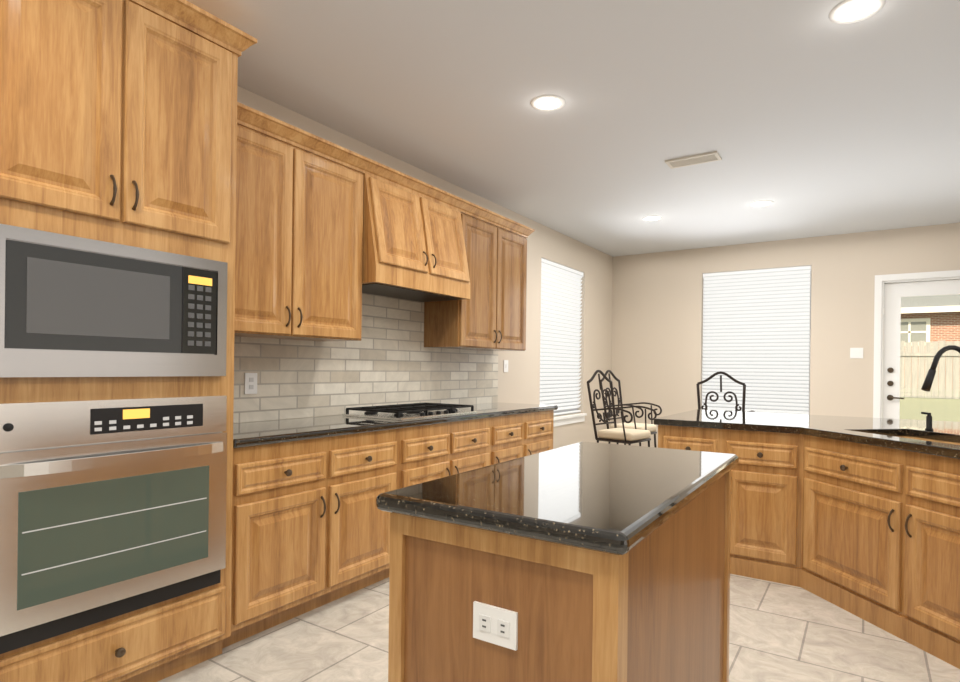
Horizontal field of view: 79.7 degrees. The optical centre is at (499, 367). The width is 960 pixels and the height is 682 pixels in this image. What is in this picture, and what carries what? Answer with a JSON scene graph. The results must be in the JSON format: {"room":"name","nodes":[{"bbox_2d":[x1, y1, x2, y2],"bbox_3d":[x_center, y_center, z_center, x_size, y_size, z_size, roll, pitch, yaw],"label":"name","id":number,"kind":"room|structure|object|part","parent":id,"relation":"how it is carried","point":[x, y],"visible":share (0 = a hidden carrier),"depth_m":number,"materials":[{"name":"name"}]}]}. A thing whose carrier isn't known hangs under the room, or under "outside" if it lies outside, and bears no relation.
{"room":"kitchen","nodes":[
{"label":"kitchen","id":0,"kind":"room"},
{"bbox_2d":[233,86,612,448],"bbox_3d":[-1.228,-0.153,3.570,0.150,2.740,10.200,1,0,33],"label":"wall","id":1,"kind":"structure","parent":0,"point":[519,381],"depth_m":5.98,"materials":[{"name":"beige paint"}]},
{"bbox_2d":[244,373,256,393],"bbox_3d":[-1.375,0.085,3.175,0.008,0.115,0.075,1,0,33],"label":"outlet","id":2,"kind":"object","parent":1,"relation":"attached to","point":[250,383],"visible":1,"depth_m":3.17,"materials":[{"name":"white plastic"}]},
{"bbox_2d":[234,102,369,340],"bbox_3d":[-1.224,-0.706,3.092,0.352,1.076,1.008,1,0,33],"label":"upper cabinet","id":3,"kind":"object","parent":1,"relation":"attached to","point":[328,233],"depth_m":3.02,"materials":[{"name":"brown wood"}]},
{"bbox_2d":[233,293,497,422],"bbox_3d":[-0.834,-0.137,4.037,0.010,0.883,3.028,1,0,33],"label":"backsplash","id":4,"kind":"structure","parent":1,"relation":"attached to","point":[389,358],"depth_m":3.91,"materials":[{"name":"tile"}]},
{"bbox_2d":[366,157,477,289],"bbox_3d":[-0.647,-0.924,3.894,0.458,0.626,0.956,1,0,33],"label":"upper cabinet","id":5,"kind":"object","parent":1,"relation":"attached to","point":[420,234],"depth_m":3.72,"materials":[{"name":"brown wood"}]},
{"bbox_2d":[324,173,470,302],"bbox_3d":[-0.642,-0.830,3.889,0.475,0.657,0.956,1,0,33],"label":"range hood","id":6,"kind":"object","parent":5,"relation":"attached to","point":[413,243],"depth_m":3.71,"materials":[{"name":"brown wood"}]},
{"bbox_2d":[422,206,529,350],"bbox_3d":[-0.171,-0.693,4.745,0.352,1.076,0.990,1,0,33],"label":"upper cabinet","id":7,"kind":"object","parent":1,"relation":"attached to","point":[490,314],"depth_m":4.55,"materials":[{"name":"brown wood"}]},
{"bbox_2d":[504,360,507,371],"bbox_3d":[0.058,-0.017,5.441,0.010,0.115,0.075,1,0,33],"label":"switch plate","id":8,"kind":"object","parent":1,"relation":"attached to","point":[505,365],"visible":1,"depth_m":5.43,"materials":[{"name":"white plastic"}]},
{"bbox_2d":[553,413,586,426],"bbox_3d":[0.689,0.592,6.493,0.113,0.098,1.180,1,0,33],"label":"trim","id":9,"kind":"structure","parent":1,"relation":"attached to","point":[567,419],"depth_m":6.58,"materials":[{"name":"white wood"}]},
{"bbox_2d":[158,574,959,681],"bbox_3d":[1.551,1.281,1.788,6.780,0.060,10.200,1,0,33],"label":"floor","id":10,"kind":"structure","parent":0,"point":[779,632],"depth_m":2.54,"materials":[{"name":"tile"}]},
{"bbox_2d":[0,0,255,681],"bbox_3d":[-1.589,-0.065,2.186,0.724,2.555,0.900,1,0,33],"label":"tall cabinet","id":11,"kind":"object","parent":10,"relation":"on","point":[118,141],"depth_m":2.01,"materials":[{"name":"brown wood"}]},
{"bbox_2d":[0,395,227,660],"bbox_3d":[-1.321,0.496,2.029,0.092,0.770,0.760,1,0,33],"label":"oven","id":12,"kind":"object","parent":11,"relation":"in","point":[113,507],"depth_m":1.97,"materials":[{"name":"silver metal"}]},
{"bbox_2d":[0,221,227,377],"bbox_3d":[-1.338,-0.202,2.045,0.032,0.465,0.760,1,0,33],"label":"microwave","id":13,"kind":"object","parent":11,"relation":"in","point":[73,305],"depth_m":1.98,"materials":[{"name":"silver metal"}]},
{"bbox_2d":[222,430,405,647],"bbox_3d":[-1.118,0.781,3.036,0.622,0.874,1.045,1,0,33],"label":"base cabinet","id":14,"kind":"object","parent":10,"relation":"on","point":[310,525],"depth_m":2.77,"materials":[{"name":"brown wood"}]},
{"bbox_2d":[233,402,557,449],"bbox_3d":[-0.575,0.329,3.869,0.634,0.040,3.028,1,0,33],"label":"countertop","id":15,"kind":"structure","parent":14,"relation":"on","point":[274,432],"depth_m":3.30,"materials":[{"name":"black stone"}]},
{"bbox_2d":[342,402,477,420],"bbox_3d":[-0.580,0.282,3.841,0.500,0.051,0.780,1,0,33],"label":"cooktop","id":16,"kind":"object","parent":15,"relation":"in","point":[413,411],"depth_m":3.68,"materials":[{"name":"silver metal"}]},
{"bbox_2d":[402,418,493,487],"bbox_3d":[-0.580,0.788,3.881,0.622,0.874,0.960,1,0,33],"label":"base cabinet","id":17,"kind":"object","parent":10,"relation":"on","point":[432,452],"depth_m":3.69,"materials":[{"name":"brown wood"}]},
{"bbox_2d":[494,414,525,463],"bbox_3d":[-0.195,0.793,4.484,0.622,0.874,0.470,1,0,33],"label":"base cabinet","id":18,"kind":"object","parent":10,"relation":"on","point":[509,433],"depth_m":4.33,"materials":[{"name":"brown wood"}]},
{"bbox_2d":[526,410,553,455],"bbox_3d":[0.072,0.796,4.904,0.622,0.874,0.525,1,0,33],"label":"base cabinet","id":19,"kind":"object","parent":10,"relation":"on","point":[539,427],"depth_m":4.73,"materials":[{"name":"brown wood"}]},
{"bbox_2d":[388,481,730,681],"bbox_3d":[0.283,0.798,1.787,0.627,0.875,1.222,1,0,33],"label":"base cabinet","id":20,"kind":"object","parent":10,"relation":"on","point":[583,561],"depth_m":1.32,"materials":[{"name":"brown wood"}]},
{"bbox_2d":[472,600,517,650],"bbox_3d":[-0.012,0.567,1.266,0.112,0.080,0.010,1,0,33],"label":"outlet plate","id":21,"kind":"object","parent":20,"relation":"attached to","point":[494,622],"depth_m":1.26,"materials":[{"name":"white plastic"}]},
{"bbox_2d":[376,441,738,560],"bbox_3d":[0.294,0.338,1.790,0.666,0.044,1.286,1,0,33],"label":"countertop","id":22,"kind":"structure","parent":20,"relation":"on","point":[593,499],"depth_m":1.42,"materials":[{"name":"black stone"}]},
{"bbox_2d":[587,370,656,446],"bbox_3d":[1.094,0.633,5.233,0.507,1.228,0.462,1,0,42],"label":"stool","id":23,"kind":"object","parent":10,"relation":"on","point":[628,436],"visible":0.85,"depth_m":5.20,"materials":[{"name":"grey metal"}]},
{"bbox_3d":[1.125,0.599,5.206,0.403,0.076,0.416,1,0,33],"label":"seat","id":24,"kind":"part","parent":23,"relation":"part of","materials":[{"name":"beige fabric"}]},
{"bbox_2d":[601,370,661,446],"bbox_3d":[1.303,0.636,5.785,0.507,1.228,0.462,1,0,38],"label":"stool","id":25,"kind":"object","parent":10,"relation":"on","point":[652,428],"visible":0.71,"depth_m":5.78,"materials":[{"name":"grey metal"}]},
{"bbox_3d":[1.335,0.601,5.760,0.386,0.076,0.399,1,0,33],"label":"seat","id":26,"kind":"part","parent":25,"relation":"part of","materials":[{"name":"beige fabric"}]},
{"bbox_2d":[696,371,754,411],"bbox_3d":[1.944,0.643,4.982,0.462,1.228,0.507,1,0,12],"label":"stool","id":27,"kind":"object","parent":10,"relation":"on","point":[725,399],"visible":0.29,"depth_m":5.19,"materials":[{"name":"grey metal"}]},
{"bbox_2d":[730,517,777,582],"bbox_3d":[1.537,0.814,3.770,0.842,0.874,0.620,1,0,33],"label":"base cabinet","id":28,"kind":"object","parent":10,"relation":"on","point":[753,544],"depth_m":3.42,"materials":[{"name":"brown wood"}]},
{"bbox_2d":[778,525,959,668],"bbox_3d":[1.886,0.818,2.666,0.934,0.875,0.934,1,0,33],"label":"base cabinet","id":29,"kind":"object","parent":10,"relation":"on","point":[909,591],"depth_m":2.75,"materials":[{"name":"brown wood"}]},
{"bbox_2d":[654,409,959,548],"bbox_3d":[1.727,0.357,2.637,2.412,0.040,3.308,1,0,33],"label":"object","id":30,"kind":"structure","parent":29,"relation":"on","point":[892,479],"depth_m":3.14,"materials":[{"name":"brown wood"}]},
{"bbox_2d":[920,411,933,430],"bbox_3d":[2.371,0.293,3.192,0.059,0.101,0.059,1,0,33],"label":"soap dispenser","id":31,"kind":"object","parent":30,"relation":"on","point":[928,418],"depth_m":3.18,"materials":[{"name":"black plastic"}]},
{"bbox_2d":[187,0,959,256],"bbox_3d":[1.585,-1.519,1.788,6.780,0.060,10.200,1,0,33],"label":"ceiling","id":32,"kind":"structure","parent":0,"point":[809,118],"depth_m":3.25,"materials":[{"name":"white paint"}]},
{"bbox_2d":[530,95,565,110],"bbox_3d":[0.272,-1.502,3.265,0.198,0.004,0.198,1,0,33],"label":"recessed light","id":33,"kind":"object","parent":32,"relation":"in","point":[548,103],"visible":1,"depth_m":3.26,"materials":[{"name":"white glass"}]},
{"bbox_2d":[642,215,661,220],"bbox_3d":[1.511,-1.487,5.712,0.198,0.004,0.198,1,0,33],"label":"recessed light","id":34,"kind":"object","parent":32,"relation":"in","point":[651,218],"visible":1,"depth_m":5.71,"materials":[{"name":"white glass"}]},
{"bbox_2d":[665,151,721,168],"bbox_3d":[1.381,-1.485,4.112,0.360,0.012,0.160,1,0,33],"label":"ceiling vent","id":35,"kind":"object","parent":32,"relation":"in","point":[694,159],"visible":1,"depth_m":4.10,"materials":[{"name":"white metal"}]},
{"bbox_2d":[749,200,773,206],"bbox_3d":[2.349,-1.477,5.167,0.198,0.004,0.198,1,0,33],"label":"recessed light","id":36,"kind":"object","parent":32,"relation":"in","point":[761,203],"visible":1,"depth_m":5.16,"materials":[{"name":"white glass"}]},
{"bbox_2d":[829,0,884,23],"bbox_3d":[1.481,-1.488,2.388,0.198,0.004,0.198,1,0,33],"label":"recessed light","id":37,"kind":"object","parent":32,"relation":"in","point":[856,11],"visible":1,"depth_m":2.39,"materials":[{"name":"white glass"}]},
{"bbox_2d":[611,223,959,447],"bbox_3d":[4.331,-0.085,5.986,6.630,2.740,0.150,1,0,33],"label":"wall","id":38,"kind":"structure","parent":0,"point":[657,323],"depth_m":6.64,"materials":[{"name":"beige paint"}]},
{"bbox_2d":[702,279,810,414],"bbox_3d":[3.034,-0.296,6.850,1.190,1.730,0.050,1,0,33],"label":"window","id":39,"kind":"structure","parent":38,"relation":"in","point":[810,346],"depth_m":6.51,"materials":[{"name":"white"}]},
{"bbox_2d":[702,265,810,414],"bbox_3d":[3.000,-0.296,6.796,1.170,1.725,0.059,1,0,33],"label":"window blind","id":40,"kind":"object","parent":39,"relation":"attached to","point":[756,331],"visible":0.98,"depth_m":6.76,"materials":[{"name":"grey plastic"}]},
{"bbox_2d":[850,348,862,357],"bbox_3d":[3.846,-0.161,6.201,0.120,0.115,0.010,1,0,33],"label":"switch plate","id":41,"kind":"object","parent":38,"relation":"attached to","point":[856,352],"visible":1,"depth_m":6.20,"materials":[{"name":"white plastic"}]},
{"bbox_2d":[873,270,959,417],"bbox_3d":[4.463,0.154,5.891,1.070,2.265,0.165,1,0,33],"label":"door frame","id":42,"kind":"structure","parent":38,"relation":"attached to","point":[881,281],"depth_m":6.08,"materials":[{"name":"white wood"}]},
{"bbox_2d":[883,279,959,420],"bbox_3d":[4.441,0.192,5.858,0.894,2.164,0.095,1,0,33],"label":"door","id":43,"kind":"structure","parent":38,"relation":"in","point":[894,293],"depth_m":6.02,"materials":[{"name":"white"}]},
{"bbox_2d":[921,345,959,434],"bbox_3d":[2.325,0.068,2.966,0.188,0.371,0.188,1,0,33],"label":"faucet","id":44,"kind":"object","parent":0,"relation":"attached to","point":[928,381],"depth_m":2.94,"materials":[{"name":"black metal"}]},
{"label":"outside","id":45,"kind":"structure","parent":0,"visible":0},
{"bbox_2d":[900,388,959,421],"bbox_3d":[20.108,1.298,31.585,60.000,0.740,60.000,1,0,33],"label":"lawn","id":46,"kind":"structure","parent":45,"point":[947,415],"depth_m":13.70,"materials":[{"name":"green"}]},
{"bbox_2d":[883,340,959,398],"bbox_3d":[12.343,0.043,15.187,22.500,1.560,0.060,1,0,33],"label":"fence","id":47,"kind":"object","parent":46,"relation":"on","point":[921,366],"depth_m":15.65,"materials":[{"name":"beige wood"}]},
{"bbox_2d":[900,294,959,388],"bbox_3d":[22.710,-2.671,28.150,21.600,7.240,10.250,1,0,33],"label":"house","id":48,"kind":"structure","parent":46,"relation":"on","point":[946,334],"depth_m":25.08,"materials":[{"name":"red"}]},
{"bbox_3d":[0.630,-0.310,6.538,0.050,1.700,1.100,1,0,33],"label":"window","id":49,"kind":"structure","parent":0,"visible":0},
{"bbox_2d":[540,258,583,414],"bbox_3d":[0.683,-0.313,6.504,0.059,1.687,1.080,1,0,33],"label":"window blind","id":50,"kind":"object","parent":49,"relation":"attached to","point":[560,328],"visible":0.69,"depth_m":6.50,"materials":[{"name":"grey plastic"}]}
]}

